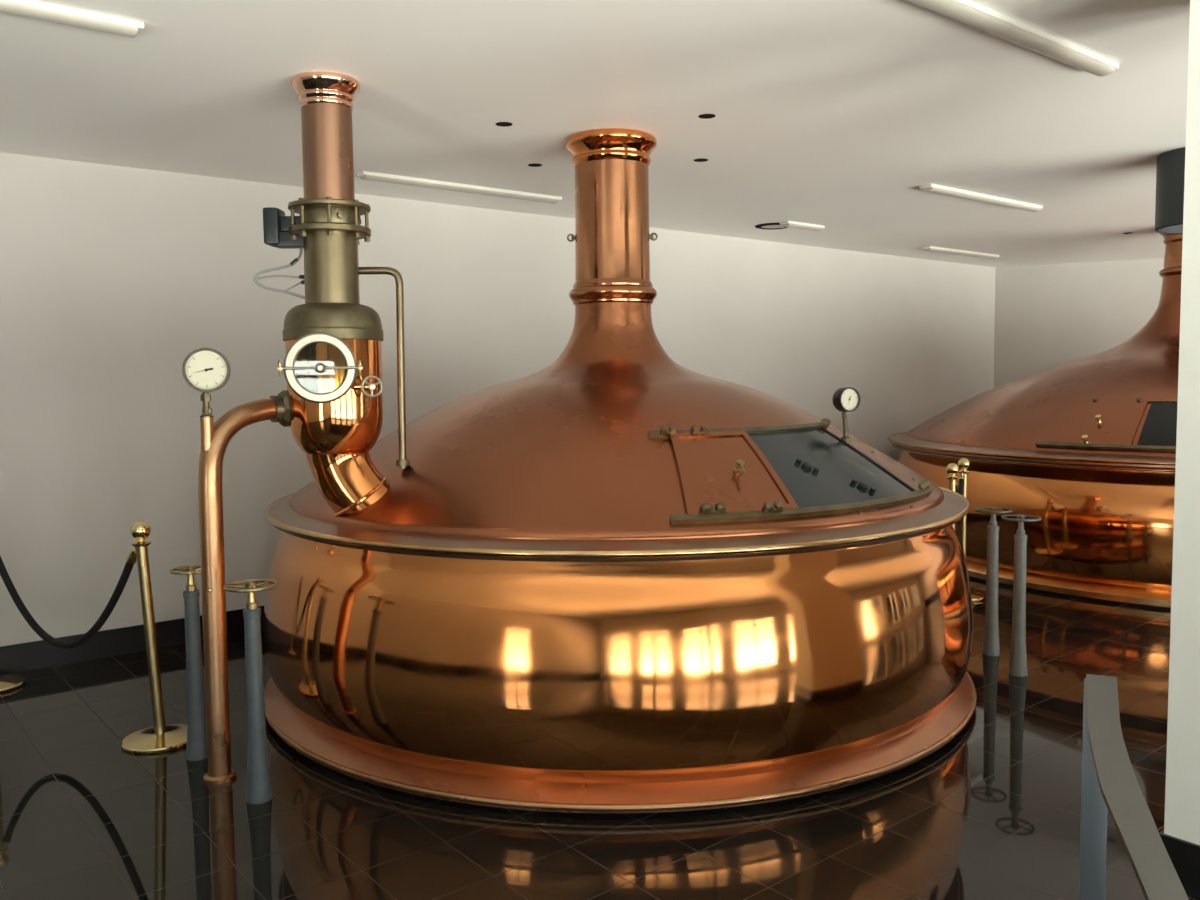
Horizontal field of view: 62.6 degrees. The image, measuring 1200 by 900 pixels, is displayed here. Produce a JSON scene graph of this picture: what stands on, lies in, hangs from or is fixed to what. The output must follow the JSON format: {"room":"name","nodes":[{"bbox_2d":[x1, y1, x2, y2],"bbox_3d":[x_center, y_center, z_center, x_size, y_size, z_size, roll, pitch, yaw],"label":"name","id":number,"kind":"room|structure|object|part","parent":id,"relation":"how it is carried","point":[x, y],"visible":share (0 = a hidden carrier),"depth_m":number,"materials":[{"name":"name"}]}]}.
{"room":"processing plant","nodes":[
{"label":"processing plant","id":0,"kind":"room"},
{"bbox_2d":[0,152,995,646],"bbox_3d":[-1.038,-0.336,7.020,14.850,2.940,0.200,-4,5,-39],"label":"wall","id":1,"kind":"structure","parent":0,"point":[111,276],"depth_m":5.98,"materials":[{"name":"white paint"}]},
{"bbox_2d":[0,605,263,674],"bbox_3d":[-0.994,0.962,7.001,14.350,0.152,0.014,-4,5,-39],"label":"baseboard","id":2,"kind":"structure","parent":1,"relation":"attached to","point":[40,654],"depth_m":5.53,"materials":[{"name":"black"}]},
{"bbox_2d":[0,0,1189,266],"bbox_3d":[3.478,-1.645,4.604,18.567,0.120,9.107,-4,5,-39],"label":"ceiling","id":3,"kind":"structure","parent":0,"point":[834,115],"depth_m":4.33,"materials":[{"name":"paint"}]},
{"bbox_2d":[0,0,143,37],"bbox_3d":[-2.114,-1.371,2.878,1.450,0.040,0.090,-4,5,-39],"label":"recessed light","id":4,"kind":"object","parent":3,"relation":"in","point":[33,9],"visible":1,"depth_m":3.17,"materials":[{"name":"white plastic"}]},
{"bbox_2d":[357,171,561,203],"bbox_3d":[-0.835,-1.629,6.162,1.430,0.040,0.090,-4,5,-39],"label":"recessed light","id":5,"kind":"object","parent":3,"relation":"in","point":[364,175],"visible":1,"depth_m":6.08,"materials":[{"name":"white plastic"}]},
{"bbox_2d":[496,122,511,126],"bbox_3d":[-0.454,-1.541,4.672,0.080,0.004,0.080,-4,5,-39],"label":"recessed light","id":6,"kind":"object","parent":3,"relation":"in","point":[503,124],"visible":1,"depth_m":4.67,"materials":[{"name":"black metal"}]},
{"bbox_2d":[528,163,541,166],"bbox_3d":[-0.367,-1.609,5.579,0.080,0.004,0.080,-4,5,-39],"label":"recessed light","id":7,"kind":"object","parent":3,"relation":"in","point":[534,164],"visible":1,"depth_m":5.58,"materials":[{"name":"black metal"}]},
{"bbox_2d":[694,158,707,161],"bbox_3d":[0.563,-1.615,5.501,0.080,0.004,0.080,-4,5,-39],"label":"recessed light","id":8,"kind":"object","parent":3,"relation":"in","point":[700,159],"visible":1,"depth_m":5.50,"materials":[{"name":"black metal"}]},
{"bbox_2d":[698,114,715,118],"bbox_3d":[0.496,-1.545,4.571,0.080,0.004,0.080,-4,5,-39],"label":"recessed light","id":9,"kind":"object","parent":3,"relation":"in","point":[703,116],"visible":1,"depth_m":4.57,"materials":[{"name":"black metal"}]},
{"bbox_2d":[755,223,788,229],"bbox_3d":[1.400,-1.800,7.946,0.300,0.014,0.300,-4,5,-39],"label":"ceiling vent","id":10,"kind":"object","parent":3,"relation":"in","point":[769,226],"visible":0.77,"depth_m":7.94,"materials":[{"name":"black"}]},
{"bbox_3d":[1.400,-1.802,7.946,0.220,0.006,0.220,-4,5,-39],"label":"vent plate","id":11,"kind":"part","parent":10,"relation":"part of","materials":[{"name":"beige metal"}]},
{"bbox_2d":[780,221,824,230],"bbox_3d":[1.617,-1.785,7.879,0.450,0.040,0.090,-4,5,-39],"label":"recessed light","id":12,"kind":"object","parent":3,"relation":"in","point":[791,224],"visible":1,"depth_m":7.83,"materials":[{"name":"white plastic"}]},
{"bbox_2d":[782,224,822,230],"bbox_3d":[1.617,-1.776,7.879,0.410,0.022,0.084,-4,5,-39],"label":"diffuser","id":13,"kind":"object","parent":12,"relation":"attached to","point":[813,227],"depth_m":7.86,"materials":[{"name":"beige plastic"}]},
{"bbox_2d":[922,246,999,258],"bbox_3d":[3.586,-1.948,9.769,1.260,0.040,0.090,-4,5,-39],"label":"recessed light","id":14,"kind":"object","parent":3,"relation":"in","point":[928,248],"visible":1,"depth_m":9.69,"materials":[{"name":"white plastic"}]},
{"bbox_2d":[919,184,1042,211],"bbox_3d":[2.630,-1.713,6.746,1.430,0.040,0.090,-4,5,-39],"label":"recessed light","id":15,"kind":"object","parent":3,"relation":"in","point":[932,188],"visible":1,"depth_m":6.64,"materials":[{"name":"white plastic"}]},
{"bbox_2d":[907,0,1118,75],"bbox_3d":[1.450,-1.456,3.451,1.430,0.040,0.090,-4,5,-39],"label":"recessed light","id":16,"kind":"object","parent":3,"relation":"in","point":[968,12],"visible":1,"depth_m":3.42,"materials":[{"name":"white plastic"}]},
{"bbox_2d":[1155,147,1184,232],"bbox_3d":[3.355,-1.442,5.468,0.480,0.410,0.480,-4,5,-39],"label":"cylinder","id":17,"kind":"object","parent":3,"relation":"hanging from","point":[1170,170],"visible":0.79,"depth_m":5.41,"materials":[{"name":"grey metal"}]},
{"bbox_2d":[0,577,1199,899],"bbox_3d":[3.512,1.197,4.814,18.567,0.100,9.107,-4,5,-39],"label":"floor","id":18,"kind":"structure","parent":0,"point":[994,812],"depth_m":3.44,"materials":[{"name":"black tile"}]},
{"bbox_2d":[0,675,24,692],"bbox_3d":[-3.112,0.734,4.989,0.310,0.955,0.310,-4,5,-39],"label":"stanchion","id":19,"kind":"object","parent":18,"relation":"on","point":[7,682],"visible":1,"depth_m":5.03,"materials":[{"name":"gold metal"}]},
{"bbox_2d":[121,521,186,753],"bbox_3d":[-1.896,0.776,4.212,0.310,0.955,0.310,-4,5,-39],"label":"stanchion","id":20,"kind":"object","parent":18,"relation":"on","point":[160,738],"visible":0.96,"depth_m":4.19,"materials":[{"name":"gold metal"}]},
{"bbox_2d":[0,547,136,648],"bbox_3d":[-2.528,0.651,4.594,1.341,0.547,0.042,2,5,34],"label":"rope","id":21,"kind":"object","parent":20,"relation":"hanging from","point":[131,558],"visible":0.95,"depth_m":4.51,"materials":[{"name":"black fabric"}]},
{"bbox_3d":[-1.918,0.809,4.215,0.091,0.833,0.045,-1,4,2],"label":"post","id":22,"kind":"part","parent":20,"relation":"part of","materials":[{"name":"gold metal"}]},
{"bbox_2d":[169,565,206,760],"bbox_3d":[-1.660,0.867,4.036,0.156,0.795,0.156,-4,5,-39],"label":"pedestal","id":23,"kind":"object","parent":18,"relation":"on","point":[196,750],"visible":0.89,"depth_m":4.02,"materials":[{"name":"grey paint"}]},
{"bbox_2d":[198,390,289,783],"bbox_3d":[-1.390,0.518,3.926,0.151,1.501,0.458,3,6,41],"label":"standpipe","id":24,"kind":"object","parent":18,"relation":"on","point":[216,436],"visible":0.98,"depth_m":3.77,"materials":[{"name":"orange metal"}]},
{"bbox_2d":[182,348,229,417],"bbox_3d":[-1.487,-0.255,3.735,0.168,0.263,0.054,-2,4,-18],"label":"pressure gauge","id":25,"kind":"object","parent":24,"relation":"on","point":[205,370],"visible":1,"depth_m":3.72,"materials":[{"name":"grey metal"}]},
{"bbox_3d":[-1.491,-0.178,3.735,0.048,0.110,0.048,-4,5,-39],"label":"gauge stem","id":26,"kind":"part","parent":25,"relation":"part of","materials":[{"name":"brown metal"}]},
{"bbox_2d":[223,579,277,803],"bbox_3d":[-1.264,0.883,3.615,0.188,0.815,0.188,2,5,28],"label":"pedestal","id":27,"kind":"object","parent":18,"relation":"on","point":[258,790],"visible":1,"depth_m":3.60,"materials":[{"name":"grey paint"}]},
{"bbox_2d":[263,128,976,813],"bbox_3d":[0.073,-0.206,5.093,3.536,2.738,3.536,3,6,40],"label":"kettle","id":28,"kind":"object","parent":18,"relation":"on","point":[614,576],"visible":0.97,"depth_m":3.69,"materials":[{"name":"orange metal"}]},
{"bbox_2d":[253,71,409,516],"bbox_3d":[-1.086,-0.561,4.011,0.554,1.845,0.469,-4,5,-39],"label":"stack","id":29,"kind":"object","parent":28,"relation":"attached to","point":[332,367],"visible":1,"depth_m":3.92,"materials":[{"name":"orange metal"}]},
{"bbox_2d":[294,343,346,392],"bbox_3d":[-1.099,-0.323,3.888,0.198,0.198,0.062,-2,4,-13],"label":"porthole","id":30,"kind":"object","parent":29,"relation":"on","point":[316,365],"depth_m":3.86,"materials":[{"name":"glass"}]},
{"bbox_3d":[0.467,0.086,3.851,0.454,0.278,0.476,-2,4,-17],"label":"hatch door","id":31,"kind":"part","parent":28,"relation":"part of","materials":[{"name":"orange metal"}]},
{"bbox_3d":[0.667,-0.086,4.260,1.068,0.034,0.168,-4,5,-35],"label":"hatch rail","id":32,"kind":"part","parent":28,"relation":"part of","materials":[{"name":"brown metal"}]},
{"bbox_3d":[0.911,0.220,3.904,1.483,0.036,0.219,-4,5,-34],"label":"hatch rail","id":33,"kind":"part","parent":28,"relation":"part of","materials":[{"name":"brown metal"}]},
{"bbox_3d":[0.845,0.064,4.017,0.097,0.060,0.045,0,4,4],"label":"clamp knob","id":34,"kind":"part","parent":28,"relation":"part of","materials":[{"name":"black plastic"}]},
{"bbox_2d":[833,387,860,442],"bbox_3d":[1.127,-0.160,4.499,0.113,0.253,0.082,-2,5,-22],"label":"pressure gauge","id":35,"kind":"object","parent":28,"relation":"on","point":[847,399],"visible":0.98,"depth_m":4.48,"materials":[{"name":"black metal"}]},
{"bbox_3d":[1.118,-0.104,4.486,0.056,0.143,0.058,-4,5,-39],"label":"gauge stem","id":36,"kind":"part","parent":35,"relation":"part of","materials":[{"name":"brown metal"}]},
{"bbox_3d":[1.077,0.147,4.030,0.100,0.061,0.045,-1,4,-6],"label":"clamp knob","id":37,"kind":"part","parent":28,"relation":"part of","materials":[{"name":"black plastic"}]},
{"bbox_2d":[946,463,975,608],"bbox_3d":[2.316,0.560,6.499,0.310,0.950,0.310,-4,5,-39],"label":"stanchion","id":38,"kind":"object","parent":18,"relation":"on","point":[952,469],"visible":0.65,"depth_m":6.45,"materials":[{"name":"gold metal"}]},
{"bbox_3d":[2.316,0.593,6.502,0.045,0.825,0.045,-4,5,-39],"label":"post","id":39,"kind":"part","parent":38,"relation":"part of","materials":[{"name":"gold metal"}]},
{"bbox_2d":[956,473,964,494],"bbox_3d":[2.398,0.250,6.607,0.042,0.174,0.241,2,5,33],"label":"rope","id":40,"kind":"object","parent":38,"relation":"hanging from","point":[959,489],"visible":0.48,"depth_m":6.66,"materials":[{"name":"black fabric"}]},
{"bbox_2d":[958,458,985,601],"bbox_3d":[2.487,0.534,6.760,0.310,0.960,0.310,-4,5,-39],"label":"stanchion","id":41,"kind":"object","parent":18,"relation":"on","point":[963,464],"visible":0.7,"depth_m":6.72,"materials":[{"name":"gold metal"}]},
{"bbox_3d":[2.488,0.566,6.762,0.045,0.835,0.045,-4,5,-39],"label":"post","id":42,"kind":"part","parent":41,"relation":"part of","materials":[{"name":"gold metal"}]},
{"bbox_2d":[975,507,1011,655],"bbox_3d":[2.140,0.715,5.381,0.188,0.810,0.188,-4,5,-39],"label":"pedestal","id":43,"kind":"object","parent":18,"relation":"on","point":[991,647],"visible":1,"depth_m":5.36,"materials":[{"name":"grey paint"}]},
{"bbox_2d":[1001,514,1040,676],"bbox_3d":[2.133,0.737,5.017,0.188,0.820,0.188,0,4,11],"label":"pedestal","id":44,"kind":"object","parent":18,"relation":"on","point":[1018,657],"visible":1,"depth_m":5.00,"materials":[{"name":"grey paint"}]},
{"bbox_2d":[887,233,1182,607],"bbox_3d":[5.020,-0.504,8.318,4.982,2.740,4.982,0,4,8],"label":"kettle","id":45,"kind":"object","parent":18,"relation":"on","point":[1086,446],"visible":0.8,"depth_m":7.01,"materials":[{"name":"orange metal"}]},
{"bbox_3d":[3.349,-0.073,6.805,0.060,0.064,0.040,-4,5,-39],"label":"door knob","id":46,"kind":"part","parent":45,"relation":"part of","materials":[{"name":"gold metal"}]},
{"bbox_3d":[3.545,-0.195,6.973,0.540,0.293,0.592,-4,5,-39],"label":"hatch door","id":47,"kind":"part","parent":45,"relation":"part of","materials":[{"name":"orange metal"}]},
{"bbox_3d":[3.511,-0.217,6.945,0.058,0.064,0.040,-4,5,-39],"label":"door knob","id":48,"kind":"part","parent":45,"relation":"part of","materials":[{"name":"gold metal"}]},
{"bbox_3d":[4.184,-0.008,6.408,2.486,0.039,0.396,1,5,23],"label":"hatch rail","id":49,"kind":"part","parent":45,"relation":"part of","materials":[{"name":"brown metal"}]},
{"bbox_3d":[4.378,-0.340,6.841,1.901,0.025,0.303,1,5,23],"label":"hatch rail","id":50,"kind":"part","parent":45,"relation":"part of","materials":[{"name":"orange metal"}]},
{"bbox_2d":[1079,674,1188,899],"bbox_3d":[0.799,0.974,1.483,0.090,0.900,1.381,1,5,21],"label":"handrail","id":51,"kind":"object","parent":18,"relation":"on","point":[1109,780],"visible":1,"depth_m":1.67,"materials":[{"name":"metal"}]},
{"bbox_2d":[993,258,1163,387],"bbox_3d":[9.187,-0.624,9.269,10.256,2.940,0.200,1,5,26],"label":"wall","id":52,"kind":"structure","parent":0,"point":[1046,316],"depth_m":11.03,"materials":[{"name":"white paint"}]},
{"bbox_2d":[1164,0,1199,844],"bbox_3d":[2.151,-0.062,2.794,0.620,2.740,0.721,-4,5,-39],"label":"wall pillar","id":53,"kind":"structure","parent":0,"point":[1182,788],"depth_m":2.87,"materials":[{"name":"white paint"}]},
{"bbox_2d":[1159,830,1199,896],"bbox_3d":[2.166,1.230,2.890,0.644,0.150,0.745,-4,5,-39],"label":"baseboard","id":54,"kind":"structure","parent":53,"relation":"attached to","point":[1184,855],"depth_m":2.92,"materials":[{"name":"black"}]}
]}

